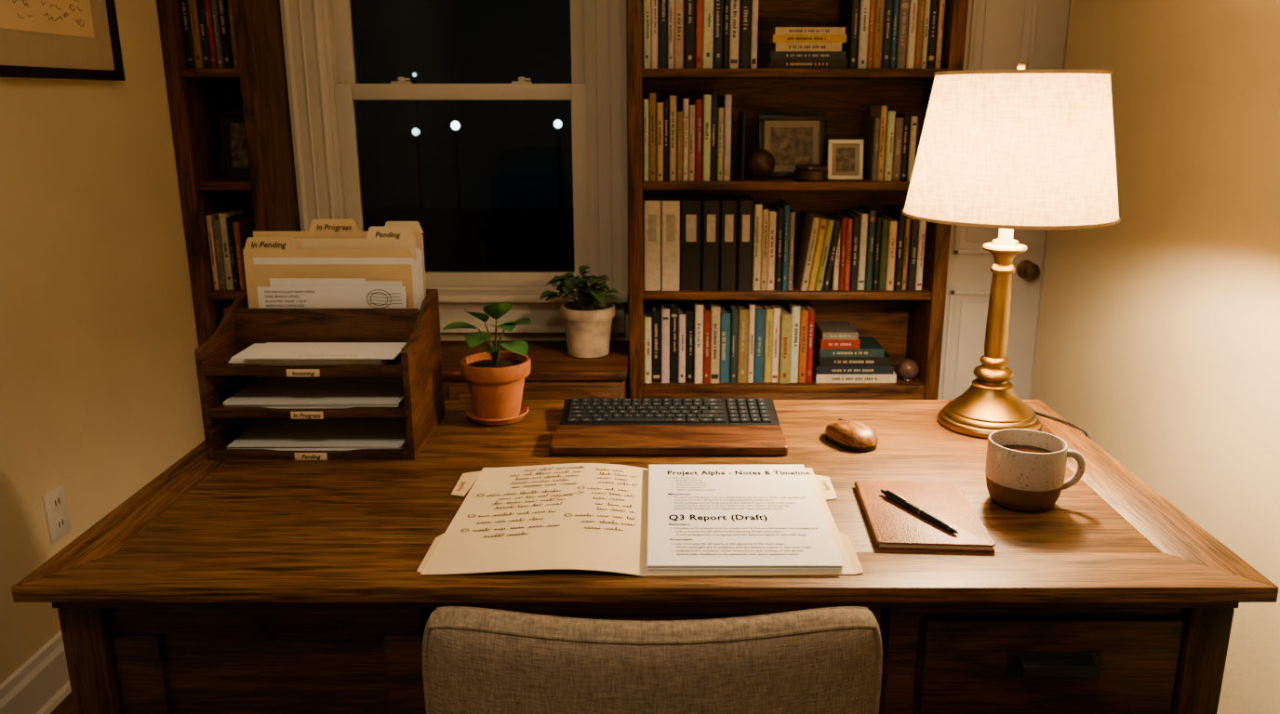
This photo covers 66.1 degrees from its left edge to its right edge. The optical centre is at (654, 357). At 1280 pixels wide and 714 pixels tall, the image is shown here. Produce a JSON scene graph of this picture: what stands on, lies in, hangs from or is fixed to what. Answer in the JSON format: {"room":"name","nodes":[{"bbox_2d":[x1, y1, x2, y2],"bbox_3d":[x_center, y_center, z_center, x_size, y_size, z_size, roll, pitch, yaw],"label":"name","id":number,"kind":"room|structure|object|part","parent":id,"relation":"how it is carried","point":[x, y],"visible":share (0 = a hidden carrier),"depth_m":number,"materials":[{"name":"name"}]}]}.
{"room":"home office","nodes":[
{"label":"home office","id":0,"kind":"room"},
{"bbox_2d":[50,692,75,713],"bbox_3d":[-0.050,1.079,1.319,2.940,0.060,4.640,0,15,0],"label":"floor","id":1,"kind":"structure","parent":0,"point":[66,706],"depth_m":2.25,"materials":[{"name":"brown wood"}]},
{"bbox_2d":[156,0,300,346],"bbox_3d":[-1.270,-0.587,3.005,0.256,2.300,0.270,0,15,0],"label":"bookcase","id":2,"kind":"object","parent":1,"relation":"on","point":[258,88],"visible":0.31,"depth_m":2.92,"materials":[{"name":"brown wood"}]},
{"bbox_2d":[180,0,255,327],"bbox_3d":[-1.274,-0.517,3.018,0.151,1.187,0.201,0,15,0],"label":"books","id":3,"kind":"object","parent":2,"relation":"in","point":[208,25],"visible":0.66,"depth_m":2.83,"materials":[{"name":"multicoloured paper"}]},
{"bbox_2d":[217,111,250,178],"bbox_3d":[-1.255,-0.642,2.977,0.120,0.200,0.043,0,15,0],"label":"photo frame","id":4,"kind":"object","parent":2,"relation":"on","point":[232,131],"visible":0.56,"depth_m":2.97,"materials":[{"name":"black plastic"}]},
{"bbox_2d":[229,122,249,167],"bbox_3d":[-1.255,-0.641,2.974,0.052,0.132,0.002,0,7,0],"label":"photo","id":5,"kind":"object","parent":4,"relation":"attached to","point":[238,150],"depth_m":2.97},
{"bbox_3d":[-1.270,-0.620,3.130,0.166,2.300,0.012,0,15,0],"label":"panel","id":6,"kind":"part","parent":2,"relation":"part of","materials":[{"name":"brown wood"}]},
{"bbox_2d":[440,340,629,399],"bbox_3d":[-0.610,0.273,3.127,1.056,0.575,0.388,0,15,0],"label":"base cabinet","id":7,"kind":"object","parent":1,"relation":"on","point":[554,374],"visible":0.23,"depth_m":2.90,"materials":[{"name":"brown wood"}]},
{"bbox_2d":[539,266,620,359],"bbox_3d":[-0.220,-0.135,3.012,0.222,0.272,0.223,10,18,33],"label":"potted plant","id":8,"kind":"object","parent":7,"relation":"on","point":[587,321],"visible":1,"depth_m":2.99,"materials":[{"name":"green plant"}]},
{"bbox_3d":[-0.207,-0.085,3.050,0.170,0.155,0.170,0,15,0],"label":"pot","id":9,"kind":"part","parent":8,"relation":"part of","materials":[{"name":"beige ceramic"}]},
{"bbox_2d":[11,400,1279,713],"bbox_3d":[-0.013,0.552,1.726,1.605,0.750,0.799,0,15,0],"label":"desk","id":10,"kind":"object","parent":1,"relation":"on","point":[218,586],"visible":0.7,"depth_m":1.32,"materials":[{"name":"brown wood"}]},
{"bbox_2d":[194,219,444,460],"bbox_3d":[-0.588,-0.042,1.752,0.355,0.387,0.252,0,15,0],"label":"desk organizer","id":11,"kind":"object","parent":10,"relation":"on","point":[330,349],"depth_m":1.76,"materials":[{"name":"brown wood"}]},
{"bbox_2d":[442,303,531,426],"bbox_3d":[-0.312,0.006,1.872,0.163,0.230,0.137,0,15,0],"label":"rubber plant","id":12,"kind":"object","parent":10,"relation":"on","point":[495,378],"visible":1,"depth_m":1.85,"materials":[{"name":"green plant"}]},
{"bbox_3d":[-0.304,0.058,1.887,0.134,0.110,0.134,0,15,0],"label":"pot","id":13,"kind":"part","parent":12,"relation":"part of","materials":[{"name":"ceramic"}]},
{"bbox_3d":[-0.021,0.196,1.649,1.427,0.021,0.632,0,15,0],"label":"panel","id":14,"kind":"part","parent":10,"relation":"part of","materials":[{"name":"brown wood"}]},
{"bbox_2d":[416,463,863,576],"bbox_3d":[-0.017,0.230,1.455,0.602,0.012,0.384,0,15,0],"label":"manila folder","id":15,"kind":"object","parent":10,"relation":"on","point":[572,516],"visible":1,"depth_m":1.41,"materials":[{"name":"beige paper"}]},
{"bbox_2d":[645,465,844,572],"bbox_3d":[0.120,0.229,1.457,0.264,0.009,0.367,0,15,0],"label":"printed report","id":16,"kind":"object","parent":15,"relation":"on","point":[701,518],"visible":1,"depth_m":1.41,"materials":[{"name":"paper"}]},
{"bbox_2d":[668,514,767,521],"bbox_3d":[0.091,0.233,1.423,0.142,0.001,0.025,0,15,0],"label":"print","id":17,"kind":"object","parent":16,"relation":"on","point":[691,515],"depth_m":1.43},
{"bbox_2d":[676,499,772,501],"bbox_3d":[0.104,0.217,1.486,0.150,0.001,0.007,0,15,0],"label":"print","id":18,"kind":"object","parent":16,"relation":"on","point":[678,500],"depth_m":1.48},
{"bbox_2d":[675,531,779,533],"bbox_3d":[0.104,0.245,1.379,0.150,0.001,0.007,0,15,0],"label":"print","id":19,"kind":"object","parent":16,"relation":"on","point":[675,531],"depth_m":1.38},
{"bbox_2d":[673,507,782,509],"bbox_3d":[0.106,0.225,1.456,0.168,0.001,0.007,0,15,0],"label":"print","id":20,"kind":"object","parent":16,"relation":"on","point":[673,508],"depth_m":1.45},
{"bbox_2d":[675,543,782,545],"bbox_3d":[0.100,0.255,1.340,0.155,0.001,0.007,0,15,0],"label":"print","id":21,"kind":"object","parent":16,"relation":"on","point":[701,543],"depth_m":1.34},
{"bbox_2d":[674,505,789,506],"bbox_3d":[0.115,0.222,1.466,0.172,0.001,0.007,0,15,0],"label":"print","id":22,"kind":"object","parent":16,"relation":"on","point":[717,505],"depth_m":1.46},
{"bbox_2d":[673,502,794,504],"bbox_3d":[0.116,0.219,1.476,0.188,0.001,0.007,0,15,0],"label":"print","id":23,"kind":"object","parent":16,"relation":"on","point":[673,502],"depth_m":1.47},
{"bbox_2d":[676,553,798,556],"bbox_3d":[0.110,0.263,1.310,0.163,0.001,0.007,0,15,0],"label":"print","id":24,"kind":"object","parent":16,"relation":"on","point":[676,553],"depth_m":1.31},
{"bbox_2d":[671,549,802,552],"bbox_3d":[0.111,0.260,1.320,0.177,0.001,0.007,0,15,0],"label":"print","id":25,"kind":"object","parent":16,"relation":"on","point":[697,550],"depth_m":1.32},
{"bbox_2d":[667,470,810,476],"bbox_3d":[0.136,0.189,1.592,0.231,0.001,0.023,0,15,0],"label":"print","id":26,"kind":"object","parent":16,"relation":"on","point":[712,474],"depth_m":1.59},
{"bbox_2d":[675,496,805,498],"bbox_3d":[0.126,0.214,1.496,0.207,0.001,0.007,0,15,0],"label":"print","id":27,"kind":"object","parent":16,"relation":"on","point":[702,497],"depth_m":1.49},
{"bbox_2d":[676,533,805,535],"bbox_3d":[0.120,0.248,1.368,0.182,0.001,0.007,0,15,0],"label":"print","id":28,"kind":"object","parent":16,"relation":"on","point":[677,534],"depth_m":1.37},
{"bbox_2d":[680,546,809,548],"bbox_3d":[0.120,0.258,1.330,0.182,0.001,0.007,0,15,0],"label":"print","id":29,"kind":"object","parent":16,"relation":"on","point":[681,547],"depth_m":1.33},
{"bbox_2d":[675,527,817,530],"bbox_3d":[0.126,0.242,1.389,0.207,0.001,0.007,0,15,0],"label":"print","id":30,"kind":"object","parent":16,"relation":"on","point":[675,527],"depth_m":1.39},
{"bbox_2d":[549,425,788,455],"bbox_3d":[0.025,0.148,1.753,0.415,0.018,0.118,0,15,0],"label":"wrist rest","id":31,"kind":"object","parent":10,"relation":"on","point":[566,440],"visible":1,"depth_m":1.73,"materials":[{"name":"brown wood"}]},
{"bbox_2d":[560,399,779,426],"bbox_3d":[0.028,0.107,1.884,0.410,0.023,0.134,0,15,0],"label":"keyboard","id":32,"kind":"object","parent":10,"relation":"on","point":[575,411],"visible":0.98,"depth_m":1.88,"materials":[{"name":"black plastic"}]},
{"bbox_2d":[825,418,878,452],"bbox_3d":[0.352,0.134,1.765,0.072,0.038,0.114,-7,16,-25],"label":"computer mouse","id":33,"kind":"object","parent":10,"relation":"on","point":[853,435],"visible":1,"depth_m":1.73,"materials":[{"name":"brown wood"}]},
{"bbox_2d":[853,480,995,552],"bbox_3d":[0.391,0.231,1.452,0.162,0.011,0.226,1,15,3],"label":"notebook","id":34,"kind":"object","parent":10,"relation":"on","point":[892,526],"visible":0.99,"depth_m":1.42,"materials":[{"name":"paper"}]},
{"bbox_2d":[880,489,959,533],"bbox_3d":[0.385,0.224,1.435,0.011,0.013,0.167,-7,17,-25],"label":"ballpoint pen","id":35,"kind":"object","parent":34,"relation":"on","point":[888,494],"visible":1,"depth_m":1.43,"materials":[{"name":"black plastic"}]},
{"bbox_2d":[902,62,1120,439],"bbox_3d":[0.634,0.167,1.878,0.370,1.401,0.370,0,15,0],"label":"table lamp","id":36,"kind":"object","parent":10,"relation":"on","point":[1006,151],"depth_m":1.61,"materials":[{"name":"gold metal"}]},
{"bbox_3d":[0.634,-0.374,1.735,0.364,0.244,0.364,0,15,0],"label":"lamp shade","id":37,"kind":"part","parent":36,"relation":"part of","materials":[{"name":"fabric"}]},
{"bbox_3d":[0.762,0.468,2.017,0.101,0.749,0.241,0,15,0],"label":"power cord","id":38,"kind":"part","parent":36,"relation":"part of","materials":[{"name":"black plastic"}]},
{"bbox_2d":[985,428,1085,512],"bbox_3d":[0.566,0.175,1.490,0.114,0.099,0.126,-14,20,-42],"label":"coffee mug","id":39,"kind":"object","parent":10,"relation":"on","point":[1025,470],"visible":1,"depth_m":1.46,"materials":[{"name":"beige ceramic"}]},
{"bbox_3d":[0.630,0.171,1.484,0.037,0.066,0.012,2,15,8],"label":"handle","id":40,"kind":"part","parent":39,"relation":"part of","materials":[{"name":"beige ceramic"}]},
{"bbox_2d":[421,606,882,713],"bbox_3d":[-0.003,0.619,1.349,0.517,0.815,0.508,0,15,0],"label":"upholstered chair","id":41,"kind":"object","parent":1,"relation":"on","point":[829,660],"visible":1,"depth_m":1.03,"materials":[{"name":"beige fabric"}]},
{"bbox_2d":[626,0,968,399],"bbox_3d":[0.401,-0.587,3.005,0.958,2.300,0.270,0,15,0],"label":"bookcase","id":42,"kind":"object","parent":1,"relation":"on","point":[907,324],"visible":0.38,"depth_m":3.05,"materials":[{"name":"brown wood"}]},
{"bbox_2d":[746,148,774,180],"bbox_3d":[0.315,-0.575,2.936,0.088,0.092,0.088,0,15,0],"label":"ball","id":43,"kind":"object","parent":42,"relation":"on","point":[760,163],"visible":1,"depth_m":2.90,"materials":[{"name":"brown wood"}]},
{"bbox_2d":[758,114,826,177],"bbox_3d":[0.420,-0.647,3.016,0.205,0.190,0.042,0,15,0],"label":"photo frame","id":44,"kind":"object","parent":42,"relation":"on","point":[793,140],"visible":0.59,"depth_m":3.01,"materials":[{"name":"black wood"}]},
{"bbox_2d":[771,127,813,165],"bbox_3d":[0.420,-0.646,3.013,0.129,0.114,0.002,0,7,0],"label":"photo","id":45,"kind":"object","parent":44,"relation":"attached to","point":[790,146],"depth_m":3.01},
{"bbox_2d":[642,0,945,383],"bbox_3d":[0.396,-0.529,3.014,0.858,1.212,0.201,0,15,0],"label":"books","id":46,"kind":"object","parent":42,"relation":"in","point":[716,243],"visible":0.98,"depth_m":2.96,"materials":[{"name":"multicoloured paper"}]},
{"bbox_2d":[793,163,827,182],"bbox_3d":[0.465,-0.551,2.926,0.100,0.050,0.100,0,15,0],"label":"trinket box","id":47,"kind":"object","parent":42,"relation":"on","point":[805,172],"visible":1,"depth_m":2.89,"materials":[{"name":"brown wood"}]},
{"bbox_2d":[826,139,863,180],"bbox_3d":[0.570,-0.591,2.943,0.105,0.118,0.032,0,15,0],"label":"photo frame","id":48,"kind":"object","parent":42,"relation":"on","point":[845,159],"visible":0.93,"depth_m":2.94,"materials":[{"name":"white wood"}]},
{"bbox_2d":[835,147,854,172],"bbox_3d":[0.570,-0.590,2.940,0.057,0.070,0.002,0,7,0],"label":"photo","id":49,"kind":"object","parent":48,"relation":"attached to","point":[845,157],"depth_m":2.94},
{"bbox_2d":[897,359,919,382],"bbox_3d":[0.797,0.041,3.093,0.066,0.071,0.066,0,15,0],"label":"ball","id":50,"kind":"object","parent":42,"relation":"on","point":[908,369],"visible":1,"depth_m":3.07,"materials":[{"name":"brown metal"}]},
{"bbox_2d":[0,0,205,684],"bbox_3d":[-1.460,-0.159,0.992,0.120,2.500,4.640,0,15,0],"label":"wall","id":51,"kind":"structure","parent":0,"point":[100,395],"depth_m":2.41,"materials":[{"name":"paint"}]},
{"bbox_2d":[0,630,71,713],"bbox_3d":[-1.385,1.023,1.149,0.030,0.135,4.100,0,15,0],"label":"baseboard","id":52,"kind":"structure","parent":51,"relation":"attached to","point":[39,686],"depth_m":2.21,"materials":[{"name":"white wood"}]},
{"bbox_2d":[42,484,70,543],"bbox_3d":[-1.396,0.365,2.297,0.008,0.116,0.076,0,15,0],"label":"wall outlet","id":53,"kind":"object","parent":51,"relation":"attached to","point":[55,504],"visible":1,"depth_m":2.29,"materials":[{"name":"white plastic"}]},
{"bbox_2d":[0,0,125,80],"bbox_3d":[-1.387,-0.911,2.192,0.022,0.558,0.605,0,15,0],"label":"framed picture","id":54,"kind":"object","parent":51,"relation":"attached to","point":[51,39],"visible":1,"depth_m":2.29},
{"bbox_2d":[440,58,629,399],"bbox_3d":[-0.050,-0.736,3.177,2.700,2.500,0.120,0,15,0],"label":"wall","id":55,"kind":"structure","parent":0,"point":[625,336],"depth_m":3.29,"materials":[{"name":"paint"}]},
{"bbox_2d":[279,0,628,292],"bbox_3d":[-0.613,-0.935,3.040,1.051,1.485,0.044,0,15,0],"label":"window frame","id":56,"kind":"structure","parent":55,"relation":"attached to","point":[303,30],"depth_m":3.08,"materials":[{"name":"white wood"}]},
{"bbox_2d":[322,0,592,290],"bbox_3d":[-0.613,-0.888,3.137,0.815,1.345,0.120,0,15,0],"label":"window","id":57,"kind":"structure","parent":55,"relation":"in","point":[346,95],"depth_m":3.11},
{"bbox_3d":[-0.613,-1.178,3.063,0.791,0.723,0.035,0,15,0],"label":"upper sash","id":58,"kind":"part","parent":57,"relation":"part of","materials":[{"name":"black glass"}]},
{"bbox_2d":[438,290,628,333],"bbox_3d":[-0.613,-0.145,3.220,1.051,0.135,0.100,0,15,0],"label":"window sill","id":59,"kind":"structure","parent":55,"relation":"attached to","point":[545,316],"depth_m":3.23,"materials":[{"name":"white wood"}]},
{"bbox_2d":[941,0,1039,399],"bbox_3d":[1.065,-0.493,3.138,0.200,1.750,0.010,0,15,0],"label":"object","id":60,"kind":"structure","parent":55,"relation":"attached to","point":[1003,29],"depth_m":3.16,"materials":[{"name":"paint"}]},
{"bbox_2d":[937,0,1069,399],"bbox_3d":[1.096,-0.504,3.159,0.332,2.040,0.035,0,15,0],"label":"door","id":61,"kind":"structure","parent":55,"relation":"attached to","point":[966,272],"depth_m":3.20,"materials":[{"name":"paint"}]},
{"bbox_2d":[1015,260,1039,280],"bbox_3d":[1.205,-0.278,3.165,0.060,0.060,0.069,0,15,0],"label":"handle","id":62,"kind":"object","parent":61,"relation":"attached to","point":[1027,270],"visible":1,"depth_m":3.14,"materials":[{"name":"gold metal"}]},
{"bbox_2d":[1028,0,1071,399],"bbox_3d":[1.093,-0.560,3.136,0.415,2.180,0.050,0,15,0],"label":"trim","id":63,"kind":"structure","parent":55,"relation":"attached to","point":[1070,0],"depth_m":3.21,"materials":[{"name":"white wood"}]},
{"bbox_2d":[1030,0,1279,713],"bbox_3d":[1.300,-0.159,0.992,0.240,2.500,4.640,0,15,0],"label":"wall","id":64,"kind":"structure","parent":0,"point":[1158,333],"depth_m":2.16,"materials":[{"name":"paint"}]},
{"label":"outside","id":65,"kind":"structure","parent":0,"visible":0},
{"bbox_2d":[362,208,574,271],"bbox_3d":[-5.000,-1.315,22.201,50.000,0.100,36.400,0,15,0],"label":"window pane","id":66,"kind":"structure","parent":65,"point":[494,239],"depth_m":31.76,"materials":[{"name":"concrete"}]},
{"bbox_2d":[412,128,422,234],"bbox_3d":[-4.740,-2.723,19.967,0.180,3.765,0.180,0,15,0],"label":"street lamp","id":67,"kind":"object","parent":66,"relation":"on","point":[415,131],"visible":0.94,"depth_m":19.70,"materials":[{"name":"black metal"}]},
{"bbox_3d":[-4.740,-4.471,19.505,0.150,0.150,0.150,0,15,0],"label":"globe","id":68,"kind":"part","parent":67,"relation":"part of"},
{"bbox_3d":[-4.740,-2.641,19.988,0.180,3.595,0.180,0,15,0],"label":"post","id":69,"kind":"part","parent":67,"relation":"part of","materials":[{"name":"black metal"}]},
{"bbox_2d":[412,72,428,271],"bbox_3d":[-4.700,-3.233,19.832,0.180,4.820,0.180,0,15,0],"label":"street lamp","id":70,"kind":"object","parent":66,"relation":"on","point":[414,74],"visible":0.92,"depth_m":19.78,"materials":[{"name":"black metal"}]},
{"bbox_2d":[451,120,465,271],"bbox_3d":[-3.950,-2.786,19.950,0.180,3.895,0.180,0,15,0],"label":"street lamp","id":71,"kind":"object","parent":66,"relation":"on","point":[455,125],"visible":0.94,"depth_m":19.85,"materials":[{"name":"black metal"}]},
{"bbox_3d":[-3.950,-4.587,19.474,0.170,0.170,0.170,0,15,0],"label":"globe","id":72,"kind":"part","parent":71,"relation":"part of"},
{"bbox_3d":[-3.950,-2.694,19.974,0.180,3.705,0.180,0,15,0],"label":"post","id":73,"kind":"part","parent":71,"relation":"part of","materials":[{"name":"black metal"}]},
{"bbox_2d":[553,120,563,271],"bbox_3d":[-1.920,-2.798,19.947,0.180,3.920,0.180,0,15,0],"label":"street lamp","id":74,"kind":"object","parent":66,"relation":"on","point":[557,124],"visible":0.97,"depth_m":19.86,"materials":[{"name":"black metal"}]},
{"bbox_3d":[-1.920,-4.616,19.467,0.160,0.160,0.160,0,15,0],"label":"globe","id":75,"kind":"part","parent":74,"relation":"part of"},
{"bbox_3d":[-1.920,-2.711,19.970,0.180,3.740,0.180,0,15,0],"label":"post","id":76,"kind":"part","parent":74,"relation":"part of","materials":[{"name":"black metal"}]}
]}

